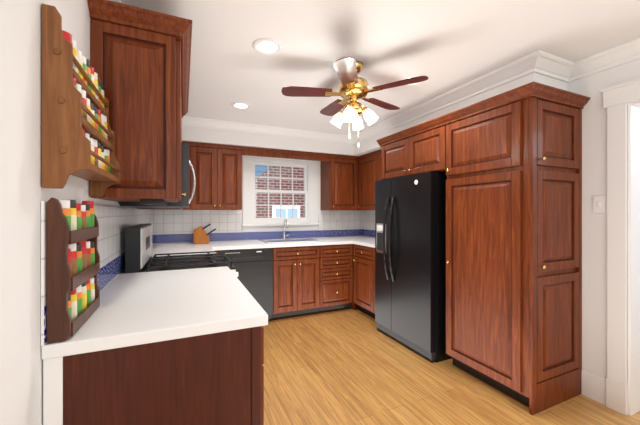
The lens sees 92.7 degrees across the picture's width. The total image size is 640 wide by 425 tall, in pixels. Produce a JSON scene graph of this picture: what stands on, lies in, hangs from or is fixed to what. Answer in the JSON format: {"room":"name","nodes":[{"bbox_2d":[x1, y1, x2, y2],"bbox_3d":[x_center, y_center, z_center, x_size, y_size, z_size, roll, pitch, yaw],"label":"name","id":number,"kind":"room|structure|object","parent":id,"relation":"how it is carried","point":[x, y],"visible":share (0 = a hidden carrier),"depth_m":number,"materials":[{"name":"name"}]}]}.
{"room":"kitchen","nodes":[
{"label":"kitchen","id":0,"kind":"room"},
{"bbox_2d":[0,0,148,424],"bbox_3d":[-0.924,0.120,1.007,0.120,2.400,5.795,0,0,-24],"label":"wall","id":1,"kind":"structure","parent":0,"point":[23,193],"depth_m":0.78,"materials":[{"name":"white paint"}]},
{"bbox_2d":[42,4,120,196],"bbox_3d":[-0.842,-0.333,1.115,0.112,0.525,0.506,0,0,-24],"label":"spice shelf","id":2,"kind":"object","parent":1,"relation":"attached to","point":[78,136],"visible":1,"depth_m":0.90,"materials":[{"name":"brown wood"}]},
{"bbox_2d":[41,201,149,345],"bbox_3d":[-1.418,0.173,2.268,0.008,0.412,3.069,0,0,-24],"label":"backsplash","id":3,"kind":"structure","parent":1,"relation":"attached to","point":[114,222],"depth_m":1.62,"materials":[{"name":"tile"}]},
{"bbox_2d":[88,0,191,205],"bbox_3d":[-1.086,-0.478,2.018,0.409,0.873,1.429,0,0,-24],"label":"upper cabinet","id":4,"kind":"object","parent":1,"relation":"attached to","point":[140,58],"visible":0.98,"depth_m":1.41,"materials":[{"name":"brown wood"}]},
{"bbox_2d":[120,142,195,207],"bbox_3d":[-1.192,-0.255,2.337,0.456,0.430,0.756,0,0,-24],"label":"over-the-range microwave","id":5,"kind":"object","parent":4,"relation":"attached to","point":[185,199],"visible":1,"depth_m":2.05,"materials":[{"name":"black"}]},
{"bbox_2d":[182,116,349,143],"bbox_3d":[-0.650,-1.029,3.829,2.513,0.100,0.082,0,0,-24],"label":"crown molding","id":6,"kind":"structure","parent":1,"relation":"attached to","point":[187,121],"depth_m":3.79,"materials":[{"name":"white"}]},
{"bbox_2d":[149,155,352,243],"bbox_3d":[-0.704,0.120,4.348,3.260,2.400,0.120,0,0,-24],"label":"wall","id":7,"kind":"structure","parent":0,"point":[266,223],"depth_m":4.25,"materials":[{"name":"white paint"}]},
{"bbox_2d":[150,210,362,243],"bbox_3d":[-0.677,0.173,4.288,3.000,0.412,0.008,0,0,-24],"label":"backsplash","id":8,"kind":"structure","parent":7,"relation":"attached to","point":[174,226],"depth_m":4.03,"materials":[{"name":"tile"}]},
{"bbox_2d":[335,212,339,218],"bbox_3d":[0.270,0.048,4.706,0.070,0.115,0.005,0,0,-24],"label":"electrical outlet","id":9,"kind":"object","parent":8,"relation":"attached to","point":[337,215],"visible":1,"depth_m":4.70,"materials":[{"name":"white plastic"}]},
{"bbox_2d":[183,141,358,209],"bbox_3d":[-0.562,-0.427,4.138,2.367,0.785,0.376,0,0,-24],"label":"upper cabinet","id":10,"kind":"object","parent":7,"relation":"attached to","point":[218,170],"visible":1,"depth_m":3.76,"materials":[{"name":"brown wood"}]},
{"bbox_2d":[242,155,319,230],"bbox_3d":[-0.557,-0.280,4.387,1.136,1.060,0.171,0,0,-24],"label":"window","id":11,"kind":"structure","parent":7,"relation":"in","point":[308,219],"depth_m":4.37,"materials":[{"name":"white wood"}]},
{"bbox_2d":[121,0,639,134],"bbox_3d":[1.146,-1.140,1.938,4.660,0.120,6.035,0,0,-24],"label":"ceiling","id":12,"kind":"structure","parent":0,"point":[443,46],"depth_m":1.95,"materials":[{"name":"white paint"}]},
{"bbox_2d":[231,102,250,108],"bbox_3d":[-0.796,-1.075,3.077,0.198,0.009,0.198,0,0,-24],"label":"recessed light","id":13,"kind":"object","parent":12,"relation":"in","point":[239,105],"visible":1,"depth_m":3.07,"materials":[{"name":"white"}]},
{"bbox_2d":[182,126,352,155],"bbox_3d":[-0.788,-0.950,4.027,2.601,0.256,0.393,0,0,-24],"label":"soffit beam","id":14,"kind":"structure","parent":12,"relation":"attached to","point":[193,134],"depth_m":3.84,"materials":[{"name":"white paint"}]},
{"bbox_2d":[253,38,282,54],"bbox_3d":[-0.338,-1.075,1.983,0.198,0.009,0.198,0,0,-24],"label":"recessed light","id":15,"kind":"object","parent":12,"relation":"in","point":[267,46],"visible":1,"depth_m":1.98,"materials":[{"name":"white"}]},
{"bbox_2d":[281,57,427,147],"bbox_3d":[0.233,-0.774,2.269,1.010,0.610,0.973,0,0,-24],"label":"fan","id":16,"kind":"object","parent":12,"relation":"hanging from","point":[353,88],"visible":1,"depth_m":2.17,"materials":[{"name":"brown wood"}]},
{"bbox_2d":[399,75,420,85],"bbox_3d":[0.743,-1.075,2.494,0.198,0.009,0.198,0,0,-24],"label":"recessed light","id":17,"kind":"object","parent":12,"relation":"in","point":[408,77],"visible":0.33,"depth_m":2.45,"materials":[{"name":"white"}]},
{"bbox_2d":[350,50,549,143],"bbox_3d":[0.988,-1.029,3.152,0.082,0.100,2.440,0,0,-24],"label":"crown molding","id":18,"kind":"structure","parent":12,"relation":"attached to","point":[549,65],"depth_m":2.57,"materials":[{"name":"white"}]},
{"bbox_2d":[353,72,567,155],"bbox_3d":[1.094,-0.950,3.521,0.413,0.256,2.860,0,0,-24],"label":"soffit beam","id":19,"kind":"structure","parent":12,"relation":"attached to","point":[369,145],"depth_m":2.66,"materials":[{"name":"white paint"}]},
{"bbox_2d":[262,309,639,424],"bbox_3d":[1.146,1.380,1.938,4.660,0.120,6.035,0,0,-24],"label":"floor","id":20,"kind":"structure","parent":0,"point":[348,367],"depth_m":2.30,"materials":[{"name":"brown wood"}]},
{"bbox_2d":[43,326,263,424],"bbox_3d":[-0.714,0.871,1.519,0.675,0.899,1.119,0,0,-24],"label":"base cabinet","id":21,"kind":"object","parent":20,"relation":"on","point":[213,379],"visible":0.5,"depth_m":1.00,"materials":[{"name":"brown wood"}]},
{"bbox_2d":[125,224,237,276],"bbox_3d":[-1.046,0.708,2.402,0.721,1.225,0.756,0,0,-24],"label":"range","id":22,"kind":"object","parent":20,"relation":"on","point":[138,246],"visible":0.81,"depth_m":2.16,"materials":[{"name":"black metal"}]},
{"bbox_2d":[221,248,272,320],"bbox_3d":[-0.956,0.871,3.810,0.587,0.899,0.652,0,0,-24],"label":"dishwasher","id":23,"kind":"object","parent":20,"relation":"on","point":[254,268],"visible":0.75,"depth_m":3.57,"materials":[{"name":"black metal"}]},
{"bbox_2d":[272,244,352,319],"bbox_3d":[-0.174,0.871,4.153,1.118,0.899,0.667,0,0,-24],"label":"base cabinet","id":24,"kind":"object","parent":20,"relation":"on","point":[310,280],"visible":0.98,"depth_m":3.86,"materials":[{"name":"brown wood"}]},
{"bbox_2d":[351,244,374,318],"bbox_3d":[0.808,0.871,3.975,0.563,0.900,0.557,0,0,-24],"label":"base cabinet","id":25,"kind":"object","parent":20,"relation":"on","point":[363,279],"visible":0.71,"depth_m":3.80,"materials":[{"name":"brown wood"}]},
{"bbox_2d":[375,172,452,362],"bbox_3d":[1.059,0.483,3.157,0.735,1.673,0.841,0,0,-24],"label":"refrigerator","id":26,"kind":"object","parent":20,"relation":"on","point":[410,261],"visible":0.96,"depth_m":2.86,"materials":[{"name":"black metal"}]},
{"bbox_2d":[376,81,589,414],"bbox_3d":[1.283,0.250,2.814,0.649,2.140,1.699,0,0,-24],"label":"pantry cabinet","id":27,"kind":"object","parent":20,"relation":"on","point":[508,163],"visible":1,"depth_m":2.16,"materials":[{"name":"brown wood"}]},
{"bbox_3d":[-1.463,0.871,3.287,0.762,0.899,1.191,0,0,-24],"label":"base cabinet","id":28,"kind":"object","parent":20,"relation":"on","visible":0},
{"bbox_2d":[41,266,267,359],"bbox_3d":[-0.723,0.400,1.513,0.658,0.040,1.123,0,0,-24],"label":"countertop","id":29,"kind":"structure","parent":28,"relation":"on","point":[138,308],"depth_m":1.17,"materials":[{"name":"white stone"}]},
{"bbox_2d":[46,197,99,342],"bbox_3d":[-0.834,0.166,1.052,0.057,0.420,0.360,0,0,-24],"label":"spice shelf","id":30,"kind":"object","parent":29,"relation":"on","point":[72,271],"visible":1,"depth_m":0.92,"materials":[{"name":"brown wood"}]},
{"bbox_2d":[151,244,216,257],"bbox_3d":[-1.371,0.400,2.957,0.658,0.040,0.513,0,0,-24],"label":"countertop","id":31,"kind":"structure","parent":28,"relation":"on","point":[208,247],"depth_m":3.05,"materials":[{"name":"white stone"}]},
{"bbox_2d":[152,236,374,249],"bbox_3d":[-0.540,0.400,3.983,3.016,0.040,0.678,0,0,-24],"label":"countertop","id":32,"kind":"structure","parent":28,"relation":"on","point":[248,244],"depth_m":3.74,"materials":[{"name":"white stone"}]},
{"bbox_2d":[194,224,215,243],"bbox_3d":[-1.397,0.258,3.712,0.250,0.242,0.100,0,0,-12],"label":"knife block","id":33,"kind":"object","parent":32,"relation":"on","point":[201,235],"visible":1,"depth_m":3.66,"materials":[{"name":"brown wood"}]},
{"bbox_2d":[258,219,320,243],"bbox_3d":[-0.416,0.237,4.073,0.720,0.284,0.461,0,0,-24],"label":"sink","id":34,"kind":"object","parent":32,"relation":"in","point":[282,240],"visible":1,"depth_m":4.11,"materials":[{"name":"grey metal"}]},
{"bbox_2d":[353,240,374,247],"bbox_3d":[0.840,0.400,3.890,0.573,0.040,0.623,0,0,-24],"label":"countertop","id":35,"kind":"structure","parent":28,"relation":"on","point":[369,243],"depth_m":3.89,"materials":[{"name":"white stone"}]},
{"bbox_2d":[568,59,639,383],"bbox_3d":[1.940,0.120,2.294,0.120,2.400,5.795,0,0,-24],"label":"wall","id":36,"kind":"structure","parent":0,"point":[594,242],"depth_m":2.15,"materials":[{"name":"white paint"}]},
{"bbox_2d":[363,210,374,237],"bbox_3d":[0.961,0.173,4.311,0.008,0.412,1.292,0,0,-24],"label":"backsplash","id":37,"kind":"structure","parent":36,"relation":"attached to","point":[368,223],"depth_m":4.73,"materials":[{"name":"tile"}]},
{"bbox_2d":[358,149,380,209],"bbox_3d":[0.815,-0.427,4.250,0.326,0.785,1.301,0,0,-24],"label":"upper cabinet","id":38,"kind":"object","parent":36,"relation":"attached to","point":[369,169],"visible":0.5,"depth_m":4.24,"materials":[{"name":"brown wood"}]},
{"bbox_2d":[534,54,577,81],"bbox_3d":[1.652,-1.029,2.157,0.300,0.100,0.082,0,0,-24],"label":"crown molding","id":39,"kind":"structure","parent":36,"relation":"attached to","point":[561,69],"depth_m":2.19,"materials":[{"name":"white"}]},
{"bbox_2d":[581,369,605,405],"bbox_3d":[1.931,1.228,2.148,0.015,0.185,0.145,0,0,-24],"label":"baseboard","id":40,"kind":"structure","parent":36,"relation":"attached to","point":[593,386],"depth_m":2.15,"materials":[{"name":"white"}]},
{"bbox_2d":[593,196,605,212],"bbox_3d":[1.942,-0.055,2.122,0.014,0.120,0.070,0,0,-24],"label":"switch plate","id":41,"kind":"object","parent":36,"relation":"attached to","point":[599,204],"visible":1,"depth_m":2.12,"materials":[{"name":"white plastic"}]},
{"bbox_2d":[566,37,639,82],"bbox_3d":[2.432,-1.029,0.951,0.082,0.100,2.922,0,0,-24],"label":"crown molding","id":42,"kind":"structure","parent":36,"relation":"attached to","point":[629,51],"depth_m":2.04,"materials":[{"name":"white"}]},
{"bbox_2d":[601,78,639,415],"bbox_3d":[2.223,0.237,1.640,0.160,2.165,1.074,0,0,-24],"label":"door frame","id":43,"kind":"structure","parent":36,"relation":"attached to","point":[622,396],"depth_m":2.01,"materials":[{"name":"white wood"}]},
{"label":"outside","id":44,"kind":"structure","parent":0,"visible":0},
{"bbox_2d":[255,166,303,217],"bbox_3d":[-1.112,-1.030,7.964,8.500,5.700,0.350,0,0,-24],"label":"brick building","id":45,"kind":"structure","parent":44,"point":[298,200],"depth_m":7.86,"materials":[{"name":"red brick"}]}
]}

